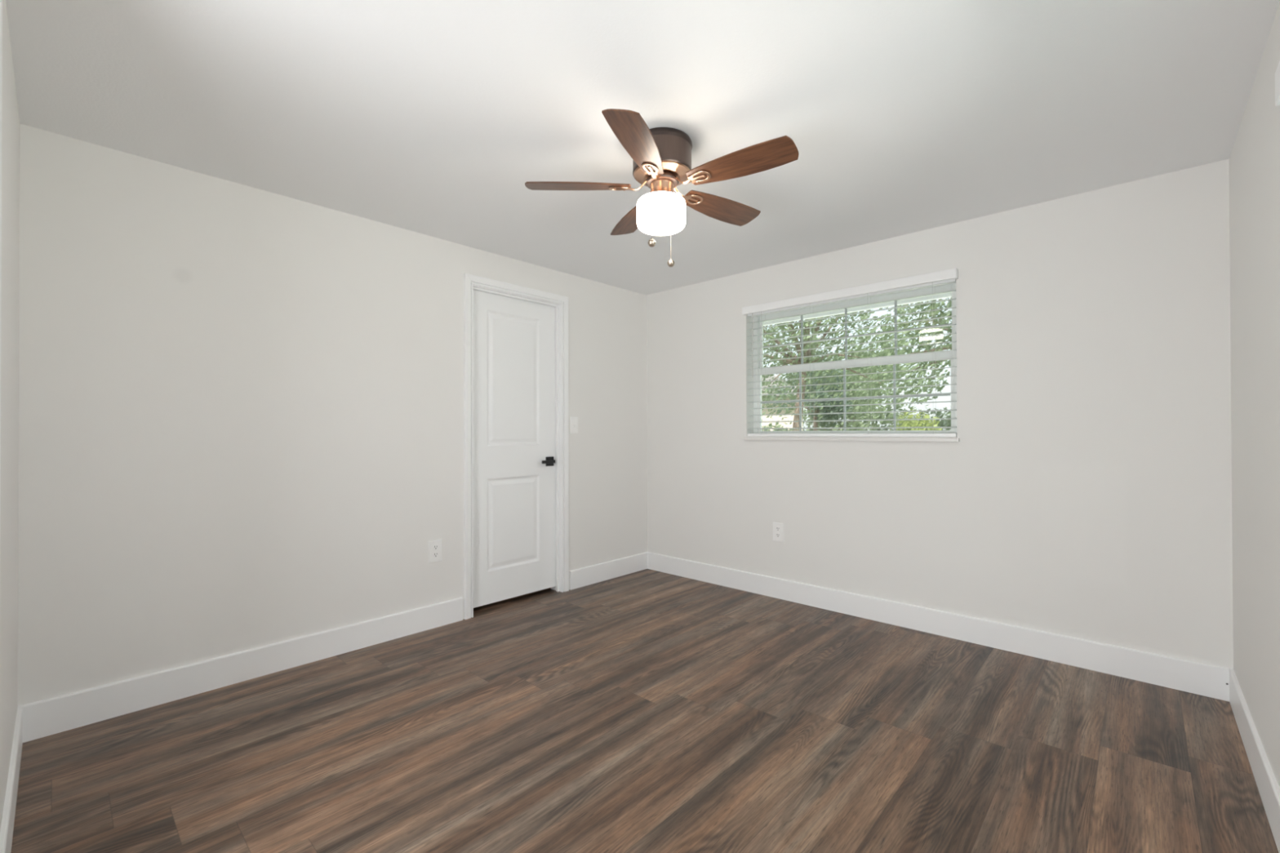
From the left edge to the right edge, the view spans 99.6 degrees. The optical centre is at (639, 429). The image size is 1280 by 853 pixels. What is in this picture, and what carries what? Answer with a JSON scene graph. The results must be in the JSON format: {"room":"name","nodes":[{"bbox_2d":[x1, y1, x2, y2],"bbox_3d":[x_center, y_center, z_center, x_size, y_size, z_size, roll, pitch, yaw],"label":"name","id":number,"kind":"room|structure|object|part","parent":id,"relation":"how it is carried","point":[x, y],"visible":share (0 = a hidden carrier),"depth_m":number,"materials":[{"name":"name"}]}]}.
{"room":"empty bedroom","nodes":[
{"label":"empty bedroom","id":0,"kind":"room"},
{"bbox_2d":[0,0,19,830],"bbox_3d":[-1.115,0.002,0.825,3.311,2.281,0.120,0,0,43],"label":"wall","id":1,"kind":"structure","parent":0,"point":[9,540],"depth_m":1.57,"materials":[{"name":"paint"}]},
{"bbox_2d":[0,0,2,537],"bbox_3d":[-0.743,0.087,0.572,1.616,2.108,0.015,0,0,43],"label":"trim","id":2,"kind":"structure","parent":1,"relation":"attached to","point":[1,1],"depth_m":1.11,"materials":[{"name":"white ceramic"}]},
{"bbox_2d":[0,706,22,852],"bbox_3d":[-1.067,1.075,0.868,3.286,0.136,0.012,0,0,43],"label":"baseboard","id":3,"kind":"structure","parent":1,"relation":"attached to","point":[10,802],"depth_m":1.57,"materials":[{"name":"white wood"}]},
{"bbox_2d":[17,124,647,706],"bbox_3d":[-1.201,0.016,3.256,0.120,2.281,3.571,0,0,43],"label":"wall","id":4,"kind":"structure","parent":0,"point":[241,406],"depth_m":2.48,"materials":[{"name":"paint"}]},
{"bbox_2d":[17,551,647,742],"bbox_3d":[-1.109,1.088,3.249,0.012,0.136,3.451,0,0,43],"label":"baseboard","id":5,"kind":"structure","parent":4,"relation":"attached to","point":[56,714],"depth_m":2.46,"materials":[{"name":"white wood"}]},
{"bbox_2d":[428,539,442,563],"bbox_3d":[-1.194,0.712,3.161,0.011,0.126,0.082,0,0,43],"label":"power outlet","id":6,"kind":"object","parent":4,"relation":"attached to","point":[435,547],"visible":1,"depth_m":3.16,"materials":[{"name":"white plastic"}]},
{"bbox_2d":[433,551,438,557],"bbox_3d":[-1.192,0.734,3.158,0.002,0.033,0.032,0,0,43],"label":"receptacle","id":7,"kind":"object","parent":6,"relation":"attached to","point":[435,553],"depth_m":3.16,"materials":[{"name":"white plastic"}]},
{"bbox_2d":[433,544,438,550],"bbox_3d":[-1.192,0.690,3.158,0.002,0.033,0.032,0,0,43],"label":"receptacle","id":8,"kind":"object","parent":6,"relation":"attached to","point":[435,546],"depth_m":3.16,"materials":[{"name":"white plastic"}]},
{"bbox_2d":[463,273,568,619],"bbox_3d":[-0.837,0.103,3.635,0.138,2.108,0.812,0,0,43],"label":"door","id":9,"kind":"structure","parent":4,"relation":"in","point":[516,377],"depth_m":3.63,"materials":[{"name":"white wood"}]},
{"bbox_3d":[-0.651,0.228,3.797,0.044,0.022,0.110,0,0,43],"label":"lever","id":10,"kind":"part","parent":9,"relation":"part of","materials":[{"name":"black metal"}]},
{"bbox_3d":[-0.640,0.228,3.846,0.008,0.066,0.066,0,0,43],"label":"handle","id":11,"kind":"part","parent":9,"relation":"part of","materials":[{"name":"black metal"}]},
{"bbox_2d":[570,417,577,433],"bbox_3d":[-0.476,-0.030,3.939,0.016,0.120,0.072,0,0,43],"label":"light switch","id":12,"kind":"object","parent":4,"relation":"attached to","point":[574,420],"visible":1,"depth_m":3.94,"materials":[{"name":"white plastic"}]},
{"bbox_2d":[5,0,1279,295],"bbox_3d":[0.096,-1.194,2.141,3.411,0.120,3.551,0,0,43],"label":"ceiling","id":13,"kind":"structure","parent":0,"point":[434,118],"depth_m":1.86,"materials":[{"name":"white paint"}]},
{"bbox_2d":[524,108,799,266],"bbox_3d":[0.116,-0.902,2.138,1.023,0.464,1.026,0,0,43],"label":"ceiling fan","id":14,"kind":"object","parent":13,"relation":"hanging from","point":[661,157],"visible":1,"depth_m":2.05,"materials":[{"name":"brown wood"}]},
{"bbox_3d":[-0.242,-0.955,2.127,0.412,0.006,0.133,0,13,-1],"label":"blade","id":15,"kind":"part","parent":14,"relation":"part of","materials":[{"name":"brown wood"}]},
{"bbox_3d":[-0.025,-0.953,2.449,0.133,0.006,0.412,-14,4,-19],"label":"blade","id":16,"kind":"part","parent":14,"relation":"part of","materials":[{"name":"brown wood"}]},
{"bbox_3d":[-0.003,-0.957,1.821,0.133,0.006,0.412,13,4,16],"label":"blade","id":17,"kind":"part","parent":14,"relation":"part of","materials":[{"name":"brown wood"}]},
{"bbox_3d":[0.044,-0.705,2.044,0.031,0.032,0.031,0,0,43],"label":"pull knob","id":18,"kind":"part","parent":14,"relation":"part of","materials":[{"name":"gold metal"}]},
{"bbox_3d":[0.056,-0.830,2.070,0.002,0.233,0.058,0,0,25],"label":"pull chain","id":19,"kind":"part","parent":14,"relation":"part of","materials":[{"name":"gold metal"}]},
{"bbox_3d":[0.084,-0.847,2.138,0.193,0.118,0.193,0,0,43],"label":"lamp shade","id":20,"kind":"part","parent":14,"relation":"part of","materials":[{"name":"white glass"}]},
{"bbox_3d":[0.088,-0.999,2.139,0.226,0.014,0.226,0,0,43],"label":"motor plate","id":21,"kind":"part","parent":14,"relation":"part of","materials":[{"name":"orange metal"}]},
{"bbox_3d":[0.128,-0.686,2.234,0.031,0.032,0.031,0,0,43],"label":"pull knob","id":22,"kind":"part","parent":14,"relation":"part of","materials":[{"name":"gold metal"}]},
{"bbox_3d":[0.348,-0.955,2.342,0.412,0.006,0.133,0,-13,-37],"label":"blade","id":23,"kind":"part","parent":14,"relation":"part of","materials":[{"name":"brown wood"}]},
{"bbox_3d":[0.361,-0.957,1.954,0.412,0.006,0.133,0,-13,35],"label":"blade","id":24,"kind":"part","parent":14,"relation":"part of","materials":[{"name":"brown wood"}]},
{"bbox_2d":[10,568,1278,852],"bbox_3d":[-0.725,1.207,1.722,4.150,0.120,5.171,0,0,43],"label":"floor","id":25,"kind":"structure","parent":0,"point":[646,710],"depth_m":1.94,"materials":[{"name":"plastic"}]},
{"bbox_2d":[646,159,1233,668],"bbox_3d":[1.369,0.070,3.446,3.631,2.401,0.200,0,0,43],"label":"wall","id":26,"kind":"structure","parent":0,"point":[1084,491],"depth_m":2.77,"materials":[{"name":"paint"}]},
{"bbox_2d":[773,522,783,542],"bbox_3d":[0.944,0.702,3.694,0.082,0.126,0.011,0,0,43],"label":"power outlet","id":27,"kind":"object","parent":26,"relation":"attached to","point":[778,528],"visible":1,"depth_m":3.69,"materials":[{"name":"white plastic"}]},
{"bbox_2d":[775,533,780,537],"bbox_3d":[0.941,0.724,3.691,0.032,0.033,0.002,0,0,43],"label":"receptacle","id":28,"kind":"object","parent":27,"relation":"attached to","point":[777,535],"depth_m":3.69,"materials":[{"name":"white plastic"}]},
{"bbox_2d":[743,283,959,441],"bbox_3d":[1.295,-0.393,3.471,1.354,0.932,0.175,0,0,43],"label":"window","id":29,"kind":"structure","parent":26,"relation":"in","point":[948,354],"depth_m":3.44,"materials":[{"name":"white plastic"}]},
{"bbox_2d":[742,268,958,436],"bbox_3d":[1.256,-0.412,3.429,1.350,0.918,0.099,0,0,43],"label":"window blind","id":30,"kind":"object","parent":29,"relation":"attached to","point":[935,279],"visible":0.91,"depth_m":3.34,"materials":[{"name":"white plastic"}]},
{"bbox_3d":[0.871,-0.406,3.816,0.001,0.879,0.055,0,0,43],"label":"ladder cord","id":31,"kind":"part","parent":30,"relation":"part of","materials":[{"name":"white fabric"}]},
{"bbox_3d":[1.134,-0.407,3.571,0.001,0.879,0.055,0,0,43],"label":"ladder cord","id":32,"kind":"part","parent":30,"relation":"part of","materials":[{"name":"white fabric"}]},
{"bbox_3d":[1.271,0.037,3.441,1.322,0.020,0.052,0,0,43],"label":"rail","id":33,"kind":"part","parent":30,"relation":"part of","materials":[{"name":"white plastic"}]},
{"bbox_3d":[1.407,-0.410,3.318,0.001,0.879,0.055,0,0,43],"label":"ladder cord","id":34,"kind":"part","parent":30,"relation":"part of","materials":[{"name":"white fabric"}]},
{"bbox_3d":[1.671,-0.412,3.074,0.001,0.879,0.055,0,0,43],"label":"ladder cord","id":35,"kind":"part","parent":30,"relation":"part of","materials":[{"name":"white fabric"}]},
{"bbox_3d":[1.276,0.060,3.447,1.354,0.026,0.115,0,0,43],"label":"sill","id":36,"kind":"part","parent":29,"relation":"part of","materials":[{"name":"white stone"}]},
{"bbox_3d":[1.325,-0.211,3.501,1.258,0.469,0.024,0,0,43],"label":"sash","id":37,"kind":"part","parent":29,"relation":"part of","materials":[{"name":"white plastic"}]},
{"bbox_3d":[1.343,-0.615,3.524,1.258,0.432,0.024,0,0,43],"label":"sash","id":38,"kind":"part","parent":29,"relation":"part of","materials":[{"name":"white plastic"}]},
{"bbox_2d":[763,292,951,325],"bbox_3d":[1.512,-0.997,3.889,5.411,0.180,0.640,0,0,43],"label":"roof eave","id":39,"kind":"object","parent":26,"relation":"attached to","point":[944,295],"visible":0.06,"depth_m":4.11},
{"bbox_2d":[647,551,1229,701],"bbox_3d":[1.270,1.083,3.389,3.286,0.136,0.014,0,0,43],"label":"baseboard","id":40,"kind":"structure","parent":26,"relation":"attached to","point":[1211,681],"depth_m":2.86,"materials":[{"name":"white wood"}]},
{"bbox_2d":[1229,1,1279,788],"bbox_3d":[1.319,0.056,0.868,0.200,2.401,3.651,0,0,43],"label":"wall","id":41,"kind":"structure","parent":0,"point":[1255,156],"depth_m":1.75,"materials":[{"name":"paint"}]},
{"bbox_2d":[1229,668,1279,852],"bbox_3d":[1.311,1.070,1.008,0.012,0.136,3.451,0,0,43],"label":"baseboard","id":42,"kind":"structure","parent":41,"relation":"attached to","point":[1268,787],"depth_m":1.74,"materials":[{"name":"white wood"}]},
{"bbox_2d":[1275,61,1279,106],"bbox_3d":[1.069,-0.808,0.782,0.039,0.080,1.340,0,0,43],"label":"air vent","id":43,"kind":"object","parent":41,"relation":"attached to","point":[1277,71],"visible":1,"depth_m":1.26,"materials":[{"name":"white ceramic"}]},
{"label":"outside","id":44,"kind":"structure","parent":0,"visible":0},
{"bbox_3d":[6.048,1.599,33.050,150.000,0.300,170.000,0,0,43],"label":"lawn","id":45,"kind":"structure","parent":44,"visible":0},
{"bbox_2d":[761,424,787,431],"bbox_3d":[3.521,0.637,14.277,2.067,1.533,2.081,0,0,43],"label":"shrub","id":46,"kind":"object","parent":45,"relation":"on","point":[779,425],"visible":0.02,"depth_m":14.17,"materials":[{"name":"green plant"}]},
{"bbox_2d":[761,375,808,431],"bbox_3d":[2.401,-0.640,24.156,10.400,4.100,7.200,0,0,16],"label":"house","id":47,"kind":"structure","parent":45,"relation":"on","point":[775,418],"depth_m":20.28,"materials":[{"name":"paint"}]},
{"bbox_2d":[764,351,853,431],"bbox_3d":[5.333,-0.483,16.938,2.650,3.693,2.549,0,0,43],"label":"leafy tree","id":48,"kind":"object","parent":45,"relation":"on","point":[826,409],"visible":0.49,"depth_m":16.52,"materials":[{"name":"green plant"}]},
{"bbox_2d":[790,347,906,431],"bbox_3d":[11.127,-1.491,29.383,5.797,5.815,5.744,0,0,-26],"label":"leafy tree","id":49,"kind":"object","parent":45,"relation":"on","point":[874,354],"visible":0.1,"depth_m":28.57,"materials":[{"name":"green plant"}]},
{"bbox_2d":[761,302,940,431],"bbox_3d":[2.248,-1.572,9.214,5.291,5.824,5.616,0,0,24],"label":"leafy tree","id":50,"kind":"object","parent":45,"relation":"on","point":[818,322],"visible":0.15,"depth_m":9.07,"materials":[{"name":"green plant"}]},
{"bbox_2d":[837,399,918,431],"bbox_3d":[7.485,0.223,16.990,2.628,2.334,2.652,0,0,43],"label":"shrub","id":51,"kind":"object","parent":45,"relation":"on","point":[888,415],"visible":0.23,"depth_m":16.77,"materials":[{"name":"green plant"}]},
{"bbox_2d":[840,297,951,411],"bbox_3d":[7.337,-2.209,11.693,5.715,7.078,7.152,0,0,11],"label":"leafy tree","id":52,"kind":"object","parent":45,"relation":"on","point":[939,339],"visible":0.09,"depth_m":12.31,"materials":[{"name":"green plant"}]},
{"bbox_2d":[889,407,942,430],"bbox_3d":[5.634,0.432,11.077,1.130,1.839,1.137,0,0,43],"label":"shrub","id":53,"kind":"object","parent":45,"relation":"on","point":[905,424],"visible":0.06,"depth_m":10.94,"materials":[{"name":"green plant"}]},
{"bbox_2d":[908,407,951,430],"bbox_3d":[8.004,0.384,14.202,2.282,1.962,2.194,0,0,43],"label":"shrub","id":54,"kind":"object","parent":45,"relation":"on","point":[941,422],"visible":0.07,"depth_m":14.11,"materials":[{"name":"green plant"}]},
{"bbox_2d":[942,405,951,428],"bbox_3d":[19.126,-1.258,26.697,5.848,5.313,6.669,0,0,-6],"label":"leafy tree","id":55,"kind":"object","parent":45,"relation":"on","point":[950,406],"visible":0.02,"depth_m":28.75,"materials":[{"name":"green plant"}]}
]}

